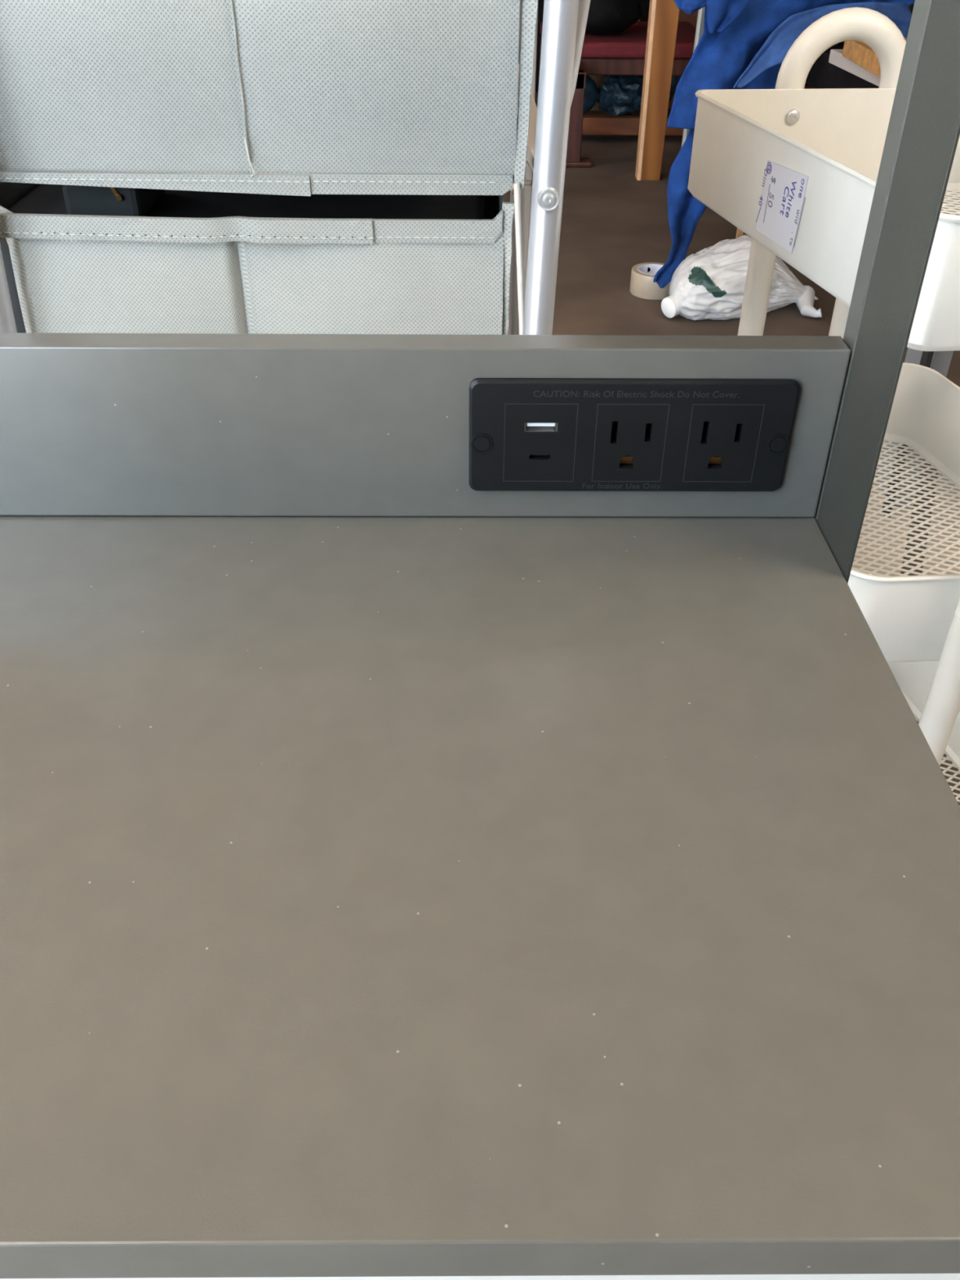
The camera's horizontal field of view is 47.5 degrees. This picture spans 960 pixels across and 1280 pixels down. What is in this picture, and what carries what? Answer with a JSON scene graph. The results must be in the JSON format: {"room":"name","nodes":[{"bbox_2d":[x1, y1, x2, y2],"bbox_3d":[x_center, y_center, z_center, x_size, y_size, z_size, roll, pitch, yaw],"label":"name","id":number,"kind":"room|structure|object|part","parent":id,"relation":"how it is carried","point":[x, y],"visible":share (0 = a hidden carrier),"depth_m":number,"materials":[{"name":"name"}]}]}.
{"room":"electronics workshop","nodes":[
{"label":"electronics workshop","id":0,"kind":"room"},
{"bbox_2d":[502,91,959,805],"bbox_3d":[0.211,-0.691,2.478,5.400,0.100,5.950,0,37,-1],"label":"floor","id":1,"kind":"structure","parent":0,"point":[613,222],"depth_m":2.81,"materials":[{"name":"brown concrete"}]},
{"bbox_2d":[0,0,590,334],"bbox_3d":[-0.132,-0.182,0.881,0.425,0.982,0.334,0,37,-1],"label":"storage drawers","id":2,"kind":"object","parent":1,"relation":"on","point":[538,206],"depth_m":0.63,"materials":[{"name":"grey fabric"}]},
{"bbox_2d":[0,183,485,333],"bbox_3d":[-0.157,-0.234,0.836,0.318,0.218,0.250,0,37,-1],"label":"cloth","id":3,"kind":"object","parent":2,"relation":"in","point":[44,198],"visible":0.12,"depth_m":0.73,"materials":[{"name":"black fabric"}]},
{"bbox_2d":[62,184,166,216],"bbox_3d":[-0.238,-0.297,0.715,0.047,0.024,0.083,0,37,-1],"label":"pouch","id":4,"kind":"object","parent":3,"relation":"on","point":[79,199],"visible":0.4,"depth_m":0.69,"materials":[{"name":"grey fabric"}]},
{"bbox_3d":[-0.226,-0.278,0.679,0.007,0.009,0.002,0,37,-1],"label":"zip pull","id":5,"kind":"part","parent":4,"relation":"part of","materials":[{"name":"gold metal"}]},
{"bbox_3d":[-0.152,-0.236,0.827,0.341,0.253,0.277,0,37,-1],"label":"fabric drawer","id":6,"kind":"part","parent":2,"relation":"part of","materials":[{"name":"white fabric"}]},
{"bbox_3d":[-0.144,-0.444,0.674,0.361,0.253,0.276,0,37,-1],"label":"fabric drawer","id":7,"kind":"part","parent":2,"relation":"part of","materials":[{"name":"white fabric"}]},
{"bbox_2d":[0,0,959,1279],"bbox_3d":[-0.176,0.081,0.363,0.652,1.175,0.290,0,37,-1],"label":"side table","id":8,"kind":"object","parent":1,"relation":"on","point":[472,807],"visible":1,"depth_m":0.30,"materials":[{"name":"grey laminate"}]},
{"bbox_3d":[-0.175,0.138,0.228,0.618,0.030,0.002,0,37,-1],"label":"rail","id":9,"kind":"part","parent":8,"relation":"part of","materials":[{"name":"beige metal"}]},
{"bbox_3d":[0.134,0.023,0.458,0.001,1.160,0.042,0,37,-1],"label":"corner post","id":10,"kind":"part","parent":8,"relation":"part of","materials":[{"name":"grey metal"}]},
{"bbox_2d":[583,75,597,113],"bbox_3d":[0.358,-1.972,3.938,0.132,0.137,0.101,0,37,-1],"label":"bucket","id":11,"kind":"object","parent":1,"relation":"on","point":[591,90],"visible":0.38,"depth_m":3.91,"materials":[{"name":"plastic"}]},
{"bbox_2d":[535,0,649,91],"bbox_3d":[0.345,-3.061,4.164,1.700,1.700,0.380,0,37,-1],"label":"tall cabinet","id":12,"kind":"object","parent":1,"relation":"on","point":[645,4],"visible":0.02,"depth_m":4.37,"materials":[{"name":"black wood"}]},
{"bbox_2d":[537,35,690,167],"bbox_3d":[0.491,-1.854,3.734,0.545,0.275,0.752,0,37,-1],"label":"chair","id":13,"kind":"object","parent":1,"relation":"on","point":[580,124],"visible":0.26,"depth_m":3.58,"materials":[{"name":"red wood"}]},
{"bbox_3d":[0.238,-2.061,4.011,0.045,0.275,0.045,0,37,-1],"label":"leg","id":14,"kind":"part","parent":13,"relation":"part of","materials":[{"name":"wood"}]},
{"bbox_3d":[0.302,-1.649,3.456,0.045,0.275,0.045,0,37,-1],"label":"leg","id":15,"kind":"part","parent":13,"relation":"part of","materials":[{"name":"red wood"}]},
{"bbox_3d":[0.302,-1.815,3.487,0.045,0.045,0.292,0,37,-1],"label":"rail","id":16,"kind":"part","parent":13,"relation":"part of","materials":[{"name":"red wood"}]},
{"bbox_3d":[0.488,-2.025,3.776,0.540,0.050,0.480,0,37,-1],"label":"seat frame","id":17,"kind":"part","parent":13,"relation":"part of","materials":[{"name":"red wood"}]},
{"bbox_2d":[540,21,696,58],"bbox_3d":[0.488,-2.060,3.738,0.540,0.048,0.500,0,37,-1],"label":"seat cushion","id":18,"kind":"object","parent":13,"relation":"on","point":[631,42],"visible":0.39,"depth_m":3.55,"materials":[{"name":"red fabric"}]},
{"bbox_2d":[585,0,642,34],"bbox_3d":[0.398,-2.082,3.586,0.270,0.161,0.248,0,37,-1],"label":"bundle","id":19,"kind":"object","parent":18,"relation":"on","point":[604,16],"visible":0.67,"depth_m":3.51,"materials":[{"name":"black fabric"}]},
{"bbox_3d":[0.488,-1.775,3.762,0.540,0.055,0.040,0,37,-1],"label":"rail","id":20,"kind":"part","parent":13,"relation":"part of","materials":[{"name":"orange wood"}]},
{"bbox_2d":[596,75,643,115],"bbox_3d":[0.520,-1.988,3.975,0.194,0.164,0.162,0,37,-1],"label":"bag","id":21,"kind":"object","parent":1,"relation":"on","point":[618,95],"visible":0.8,"depth_m":3.93,"materials":[{"name":"plastic"}]},
{"bbox_2d":[629,262,670,299],"bbox_3d":[0.406,-0.840,2.551,0.107,0.054,0.107,0,37,-1],"label":"tape roll","id":22,"kind":"object","parent":1,"relation":"on","point":[642,286],"visible":0.66,"depth_m":2.52,"materials":[{"name":"beige paper"}]},
{"bbox_2d":[635,0,679,180],"bbox_3d":[1.282,-1.986,3.523,1.638,0.750,0.940,0,37,-1],"label":"wooden table","id":23,"kind":"object","parent":1,"relation":"on","point":[664,15],"visible":1,"depth_m":3.24,"materials":[{"name":"orange wood"}]},
{"bbox_2d":[638,75,680,101],"bbox_3d":[0.697,-2.189,4.199,0.184,0.237,0.158,0,37,-1],"label":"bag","id":24,"kind":"object","parent":1,"relation":"on","point":[675,79],"visible":0.07,"depth_m":4.18,"materials":[{"name":"plastic"}]},
{"bbox_2d":[668,9,698,108],"bbox_3d":[0.850,-2.399,4.075,0.390,0.750,0.040,0,37,-1],"label":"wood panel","id":25,"kind":"object","parent":1,"relation":"on","point":[691,18],"visible":0.02,"depth_m":4.10,"materials":[{"name":"brown wood"}]},
{"bbox_2d":[668,235,822,320],"bbox_3d":[0.594,-0.823,2.446,0.345,0.152,0.260,0,37,-1],"label":"plastic bag","id":26,"kind":"object","parent":1,"relation":"on","point":[709,283],"visible":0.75,"depth_m":2.38,"materials":[{"name":"white plastic"}]},
{"bbox_2d":[661,295,679,317],"bbox_3d":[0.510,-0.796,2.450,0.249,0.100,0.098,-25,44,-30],"label":"cap","id":27,"kind":"object","parent":26,"relation":"in","point":[669,305],"visible":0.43,"depth_m":2.40,"materials":[{"name":"white plastic"}]},
{"bbox_2d":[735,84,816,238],"bbox_3d":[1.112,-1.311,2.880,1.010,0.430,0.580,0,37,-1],"label":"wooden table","id":28,"kind":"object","parent":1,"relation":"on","point":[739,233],"visible":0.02,"depth_m":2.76,"materials":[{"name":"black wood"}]},
{"bbox_2d":[804,40,879,88],"bbox_3d":[0.922,-1.143,2.232,0.340,0.070,0.617,-7,37,-10],"label":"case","id":29,"kind":"object","parent":28,"relation":"on","point":[823,73],"visible":0.02,"depth_m":2.29,"materials":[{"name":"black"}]},
{"bbox_2d":[653,0,915,288],"bbox_3d":[0.663,-1.151,2.436,0.684,0.587,0.250,-13,39,-18],"label":"cloth","id":30,"kind":"object","parent":29,"relation":"on","point":[743,44],"visible":0.62,"depth_m":2.38,"materials":[{"name":"blue fabric"}]},
{"bbox_2d":[828,48,880,86],"bbox_3d":[0.872,-1.040,2.013,0.300,0.024,0.465,-3,37,-5],"label":"board","id":31,"kind":"object","parent":29,"relation":"on","point":[836,58],"visible":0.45,"depth_m":2.10,"materials":[{"name":"grey wood"}]},
{"bbox_2d":[842,37,906,77],"bbox_3d":[0.833,-1.003,1.913,0.264,0.032,0.469,0,37,-1],"label":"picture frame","id":32,"kind":"object","parent":31,"relation":"on","point":[860,53],"visible":0.25,"depth_m":2.00,"materials":[{"name":"brown wood"}]},
{"bbox_2d":[681,6,959,206],"bbox_3d":[0.981,-1.587,2.923,0.853,0.820,0.060,0,37,-1],"label":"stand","id":33,"kind":"object","parent":1,"relation":"on","point":[700,25],"visible":0.04,"depth_m":2.89,"materials":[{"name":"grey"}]},
{"bbox_3d":[0.591,-1.579,2.925,0.039,0.800,0.020,0,37,-1],"label":"leg","id":34,"kind":"part","parent":33,"relation":"part of","materials":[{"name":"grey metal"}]},
{"bbox_3d":[1.370,-1.579,2.933,0.026,0.800,0.020,0,37,-1],"label":"leg","id":35,"kind":"part","parent":33,"relation":"part of","materials":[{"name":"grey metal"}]},
{"bbox_2d":[687,7,959,806],"bbox_3d":[0.364,-0.120,0.993,0.274,0.747,0.480,-7,37,-10],"label":"utility cart","id":36,"kind":"object","parent":1,"relation":"on","point":[793,167],"visible":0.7,"depth_m":0.93,"materials":[{"name":"beige metal"}]},
{"bbox_3d":[0.321,-0.257,1.148,0.120,0.711,0.025,-2,37,-4],"label":"handle frame","id":37,"kind":"part","parent":36,"relation":"part of","materials":[{"name":"beige metal"}]},
{"bbox_2d":[687,88,959,351],"bbox_3d":[0.366,-0.337,0.833,0.274,0.085,0.435,-7,37,-10],"label":"tray","id":38,"kind":"object","parent":36,"relation":"on","point":[794,170],"depth_m":0.85,"materials":[{"name":"beige metal"}]},
{"bbox_2d":[848,362,959,662],"bbox_3d":[0.364,-0.132,0.985,0.274,0.083,0.431,-7,37,-10],"label":"tray","id":39,"kind":"object","parent":36,"relation":"on","point":[910,618],"depth_m":1.01,"materials":[{"name":"beige metal"}]},
{"bbox_2d":[887,660,959,806],"bbox_3d":[0.362,0.080,1.142,0.349,0.084,0.406,0,37,-1],"label":"tray","id":40,"kind":"object","parent":36,"relation":"on","point":[914,679],"depth_m":1.19,"materials":[{"name":"beige metal"}]},
{"bbox_3d":[0.413,-0.012,0.818,0.120,0.711,0.025,-2,37,-4],"label":"handle frame","id":41,"kind":"part","parent":36,"relation":"part of","materials":[{"name":"beige metal"}]},
{"bbox_2d":[852,440,915,576],"bbox_3d":[0.524,-0.197,1.729,0.295,0.003,0.743,14,39,18],"label":"board","id":42,"kind":"object","parent":1,"relation":"on","point":[874,484],"visible":0.07,"depth_m":1.67,"materials":[{"name":"beige"}]},
{"bbox_2d":[922,473,959,574],"bbox_3d":[0.916,-0.196,1.734,0.368,0.003,0.776,14,39,18],"label":"board","id":43,"kind":"object","parent":1,"relation":"on","point":[941,474],"visible":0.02,"depth_m":1.68,"materials":[{"name":"beige"}]},
{"bbox_2d":[908,3,914,13],"bbox_3d":[0.195,-3.497,4.162,5.400,2.600,0.100,0,37,-1],"label":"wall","id":44,"kind":"structure","parent":0,"point":[911,6],"depth_m":4.69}
]}

